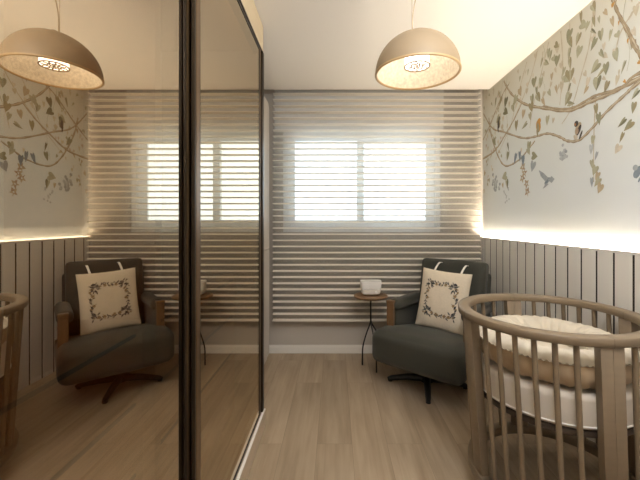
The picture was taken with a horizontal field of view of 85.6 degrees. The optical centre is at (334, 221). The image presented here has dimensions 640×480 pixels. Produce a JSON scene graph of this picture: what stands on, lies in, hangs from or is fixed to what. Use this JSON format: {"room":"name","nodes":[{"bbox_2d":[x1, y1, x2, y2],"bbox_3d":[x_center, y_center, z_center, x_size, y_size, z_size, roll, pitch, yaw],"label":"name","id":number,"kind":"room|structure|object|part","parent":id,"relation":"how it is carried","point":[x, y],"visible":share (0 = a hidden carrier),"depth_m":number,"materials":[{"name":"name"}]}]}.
{"room":"nursery","nodes":[
{"label":"nursery","id":0,"kind":"room"},
{"bbox_2d":[264,89,482,344],"bbox_3d":[0.222,-0.060,3.524,2.684,2.720,0.200,0,0,0],"label":"wall","id":1,"kind":"structure","parent":0,"point":[280,333],"depth_m":3.42,"materials":[{"name":"beige paint"}]},
{"bbox_2d":[269,345,371,352],"bbox_3d":[0.166,1.259,3.417,2.572,0.082,0.014,0,0,0],"label":"baseboard","id":2,"kind":"structure","parent":1,"relation":"attached to","point":[272,348],"depth_m":3.41,"materials":[{"name":"white wood"}]},
{"bbox_2d":[272,258,423,321],"bbox_3d":[0.124,0.650,3.335,1.444,0.602,0.073,0,0,0],"label":"window blind","id":3,"kind":"object","parent":1,"relation":"attached to","point":[274,301],"depth_m":3.31,"materials":[{"name":"fabric"}]},
{"bbox_3d":[0.411,0.949,3.335,2.027,0.010,0.070,0,0,0],"label":"rail","id":4,"kind":"part","parent":3,"relation":"part of","materials":[{"name":"beige"}]},
{"bbox_2d":[283,132,439,231],"bbox_3d":[0.268,-0.407,3.554,1.568,1.012,0.220,0,0,0],"label":"window","id":5,"kind":"structure","parent":1,"relation":"in","point":[285,182],"depth_m":3.45,"materials":[{"name":"white"}]},
{"bbox_3d":[-0.088,-0.407,3.464,0.756,0.912,0.028,0,0,0],"label":"sash","id":6,"kind":"part","parent":5,"relation":"part of","materials":[{"name":"white glass"}]},
{"bbox_2d":[272,89,480,179],"bbox_3d":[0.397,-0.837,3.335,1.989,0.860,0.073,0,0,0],"label":"window blind","id":7,"kind":"object","parent":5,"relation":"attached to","point":[365,124],"depth_m":3.35,"materials":[{"name":"fabric"}]},
{"bbox_2d":[272,209,480,234],"bbox_3d":[0.397,0.000,3.335,1.989,0.239,0.073,0,0,0],"label":"window blind","id":8,"kind":"object","parent":5,"relation":"attached to","point":[273,209],"depth_m":3.31,"materials":[{"name":"fabric"}]},
{"bbox_3d":[0.611,-0.407,3.494,0.782,0.912,0.028,0,0,0],"label":"sash","id":9,"kind":"part","parent":5,"relation":"part of","materials":[{"name":"white"}]},
{"bbox_2d":[247,353,598,479],"bbox_3d":[0.172,1.340,1.262,2.784,0.080,4.724,0,0,0],"label":"floor","id":10,"kind":"structure","parent":0,"point":[330,416],"depth_m":2.14,"materials":[{"name":"brown wood"}]},
{"bbox_2d":[0,0,265,479],"bbox_3d":[-0.781,0.021,1.171,0.673,2.559,2.103,0,0,0],"label":"wardrobe","id":11,"kind":"object","parent":10,"relation":"on","point":[132,131],"visible":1,"depth_m":0.81,"materials":[{"name":"beige paint"}]},
{"bbox_3d":[-0.494,0.063,0.660,0.006,2.240,0.928,0,0,0],"label":"glass pane","id":12,"kind":"part","parent":11,"relation":"part of","materials":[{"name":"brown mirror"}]},
{"bbox_3d":[-0.499,0.060,0.660,0.023,2.270,1.040,0,0,0],"label":"sliding door","id":13,"kind":"part","parent":11,"relation":"part of","materials":[{"name":"brown metal"}]},
{"bbox_3d":[-0.469,0.060,1.653,0.013,2.270,1.023,0,0,0],"label":"sliding door","id":14,"kind":"part","parent":11,"relation":"part of","materials":[{"name":"mirror"}]},
{"bbox_3d":[-0.469,0.063,1.653,0.006,2.240,0.923,0,0,0],"label":"glass pane","id":15,"kind":"part","parent":11,"relation":"part of","materials":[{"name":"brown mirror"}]},
{"bbox_2d":[264,96,268,363],"bbox_3d":[-0.870,0.095,2.748,0.496,2.410,1.027,0,0,0],"label":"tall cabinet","id":16,"kind":"object","parent":10,"relation":"on","point":[266,105],"visible":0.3,"depth_m":3.13,"materials":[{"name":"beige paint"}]},
{"bbox_3d":[-0.632,-0.431,2.748,0.020,1.358,1.027,0,0,0],"label":"door","id":17,"kind":"part","parent":16,"relation":"part of","materials":[{"name":"beige paint"}]},
{"bbox_3d":[-0.632,0.748,2.748,0.020,0.985,1.027,0,0,0],"label":"door","id":18,"kind":"part","parent":16,"relation":"part of","materials":[{"name":"beige paint"}]},
{"bbox_2d":[354,292,387,372],"bbox_3d":[0.320,0.977,3.090,0.302,0.646,0.302,0,0,0],"label":"side table","id":19,"kind":"object","parent":10,"relation":"on","point":[360,296],"visible":0.7,"depth_m":3.07,"materials":[{"name":"brown wood"}]},
{"bbox_3d":[0.284,1.085,3.113,0.098,0.431,0.013,0,0,33],"label":"leg","id":20,"kind":"part","parent":19,"relation":"part of","materials":[{"name":"black metal"}]},
{"bbox_2d":[360,279,381,295],"bbox_3d":[0.320,0.588,3.085,0.188,0.129,0.110,0,0,-4],"label":"humidifier","id":21,"kind":"object","parent":19,"relation":"on","point":[368,287],"visible":1,"depth_m":3.04,"materials":[{"name":"beige plastic"}]},
{"bbox_3d":[0.320,0.528,3.090,0.187,0.010,0.100,0,0,-4],"label":"lid","id":22,"kind":"part","parent":21,"relation":"part of","materials":[{"name":"white plastic"}]},
{"bbox_3d":[0.320,0.567,3.090,0.188,0.065,0.101,0,0,-4],"label":"water tank","id":23,"kind":"part","parent":21,"relation":"part of","materials":[{"name":"white plastic"}]},
{"bbox_3d":[0.339,1.085,3.034,0.051,0.431,0.123,0,0,0],"label":"leg","id":24,"kind":"part","parent":19,"relation":"part of","materials":[{"name":"black metal"}]},
{"bbox_2d":[372,258,491,403],"bbox_3d":[0.818,0.816,2.805,0.743,0.969,0.857,0,0,40],"label":"armchair","id":25,"kind":"object","parent":10,"relation":"on","point":[431,354],"visible":0.62,"depth_m":2.62,"materials":[{"name":"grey fabric"}]},
{"bbox_3d":[0.461,0.782,2.846,0.066,0.270,0.050,0,0,40],"label":"arm post","id":26,"kind":"part","parent":25,"relation":"part of","materials":[{"name":"brown wood"}]},
{"bbox_3d":[0.625,0.810,3.037,0.045,0.220,0.450,0,0,40],"label":"armrest","id":27,"kind":"part","parent":25,"relation":"part of","materials":[{"name":"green fabric"}]},
{"bbox_3d":[0.772,0.973,2.750,0.743,0.273,0.714,0,0,40],"label":"seat","id":28,"kind":"part","parent":25,"relation":"part of","materials":[{"name":"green fabric"}]},
{"bbox_2d":[415,262,471,334],"bbox_3d":[0.951,0.628,2.939,0.450,0.550,0.333,0,0,41],"label":"cushion","id":29,"kind":"object","parent":25,"relation":"on","point":[441,291],"visible":0.89,"depth_m":2.83,"materials":[{"name":"beige fabric"}]},
{"bbox_3d":[1.028,0.635,3.032,0.570,0.608,0.240,0,0,40],"label":"backrest","id":30,"kind":"part","parent":25,"relation":"part of","materials":[{"name":"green fabric"}]},
{"bbox_2d":[458,293,639,479],"bbox_3d":[1.023,0.860,1.640,0.828,0.880,0.804,0,0,0],"label":"crib","id":31,"kind":"object","parent":10,"relation":"on","point":[617,447],"visible":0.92,"depth_m":1.39,"materials":[{"name":"beige paint"}]},
{"bbox_3d":[0.666,0.812,1.626,0.092,0.715,0.086,0,0,0],"label":"leg","id":32,"kind":"part","parent":31,"relation":"part of","materials":[{"name":"beige paint"}]},
{"bbox_3d":[1.052,0.812,2.005,0.120,0.715,0.052,0,0,4],"label":"leg","id":33,"kind":"part","parent":31,"relation":"part of","materials":[{"name":"beige paint"}]},
{"bbox_3d":[1.008,0.437,1.640,0.797,0.034,0.804,0,0,0],"label":"rail","id":34,"kind":"part","parent":31,"relation":"part of","materials":[{"name":"beige paint"}]},
{"bbox_3d":[1.046,1.192,1.640,0.774,0.045,0.781,0,0,0],"label":"rail","id":35,"kind":"part","parent":31,"relation":"part of","materials":[{"name":"beige paint"}]},
{"bbox_3d":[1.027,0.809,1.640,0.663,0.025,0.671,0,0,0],"label":"mattress","id":36,"kind":"part","parent":31,"relation":"part of","materials":[{"name":"white fabric"}]},
{"bbox_2d":[481,352,639,430],"bbox_3d":[1.024,0.728,1.640,0.684,0.136,0.688,0,0,0],"label":"mattress","id":37,"kind":"object","parent":31,"relation":"in","point":[567,394],"visible":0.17,"depth_m":1.36,"materials":[{"name":"beige fabric"}]},
{"bbox_2d":[479,315,639,389],"bbox_3d":[1.014,0.586,1.638,0.661,0.146,0.700,0,0,0],"label":"nest","id":38,"kind":"object","parent":37,"relation":"on","point":[544,349],"visible":0.55,"depth_m":1.43,"materials":[{"name":"beige fabric"}]},
{"bbox_3d":[1.023,0.812,1.274,0.121,0.715,0.055,0,0,0],"label":"leg","id":39,"kind":"part","parent":31,"relation":"part of","materials":[{"name":"beige paint"}]},
{"bbox_3d":[1.387,0.812,1.613,0.068,0.715,0.086,0,0,0],"label":"leg","id":40,"kind":"part","parent":31,"relation":"part of","materials":[{"name":"beige paint"}]},
{"bbox_2d":[254,0,591,88],"bbox_3d":[0.172,-1.360,1.262,2.784,0.200,4.724,0,0,0],"label":"ceiling","id":41,"kind":"structure","parent":0,"point":[308,44],"depth_m":2.31,"materials":[{"name":"white paint"}]},
{"bbox_2d":[375,0,461,89],"bbox_3d":[0.405,-0.994,1.704,0.414,0.533,0.414,0,0,0],"label":"pendant lamp","id":42,"kind":"object","parent":41,"relation":"hanging from","point":[416,58],"visible":1,"depth_m":1.68,"materials":[{"name":"beige metal"}]},
{"bbox_3d":[0.402,-1.081,1.705,0.044,0.319,0.008,0,0,0],"label":"cord","id":43,"kind":"part","parent":42,"relation":"part of","materials":[{"name":"beige fabric"}]},
{"bbox_3d":[0.405,-0.768,1.704,0.127,0.003,0.127,0,0,0],"label":"fretted plate","id":44,"kind":"part","parent":42,"relation":"part of","materials":[{"name":"brown"}]},
{"bbox_2d":[405,55,429,70],"bbox_3d":[0.405,-0.828,1.704,0.120,0.110,0.120,0,0,0],"label":"diffuser","id":45,"kind":"object","parent":42,"relation":"attached to","point":[413,63],"depth_m":1.68,"materials":[{"name":"white glass"}]},
{"bbox_3d":[0.405,-0.830,1.704,0.410,0.194,0.410,0,0,0],"label":"lamp shade","id":46,"kind":"part","parent":42,"relation":"part of","materials":[{"name":"beige metal"}]},
{"bbox_2d":[483,0,639,251],"bbox_3d":[1.513,-0.060,1.212,0.103,2.720,4.424,0,0,0],"label":"wall","id":47,"kind":"structure","parent":0,"point":[561,129],"depth_m":2.12,"materials":[{"name":"paper"}]},
{"bbox_2d":[481,237,639,255],"bbox_3d":[1.458,0.153,1.212,0.013,0.016,4.423,0,0,0],"label":"trim","id":48,"kind":"structure","parent":47,"relation":"attached to","point":[520,241],"depth_m":2.08,"materials":[{"name":"paint"}]},
{"bbox_2d":[482,238,639,442],"bbox_3d":[1.458,0.731,1.212,0.012,1.139,4.423,0,0,0],"label":"wainscoting","id":49,"kind":"structure","parent":47,"relation":"attached to","point":[613,279],"depth_m":2.18,"materials":[{"name":"paint"}]}
]}

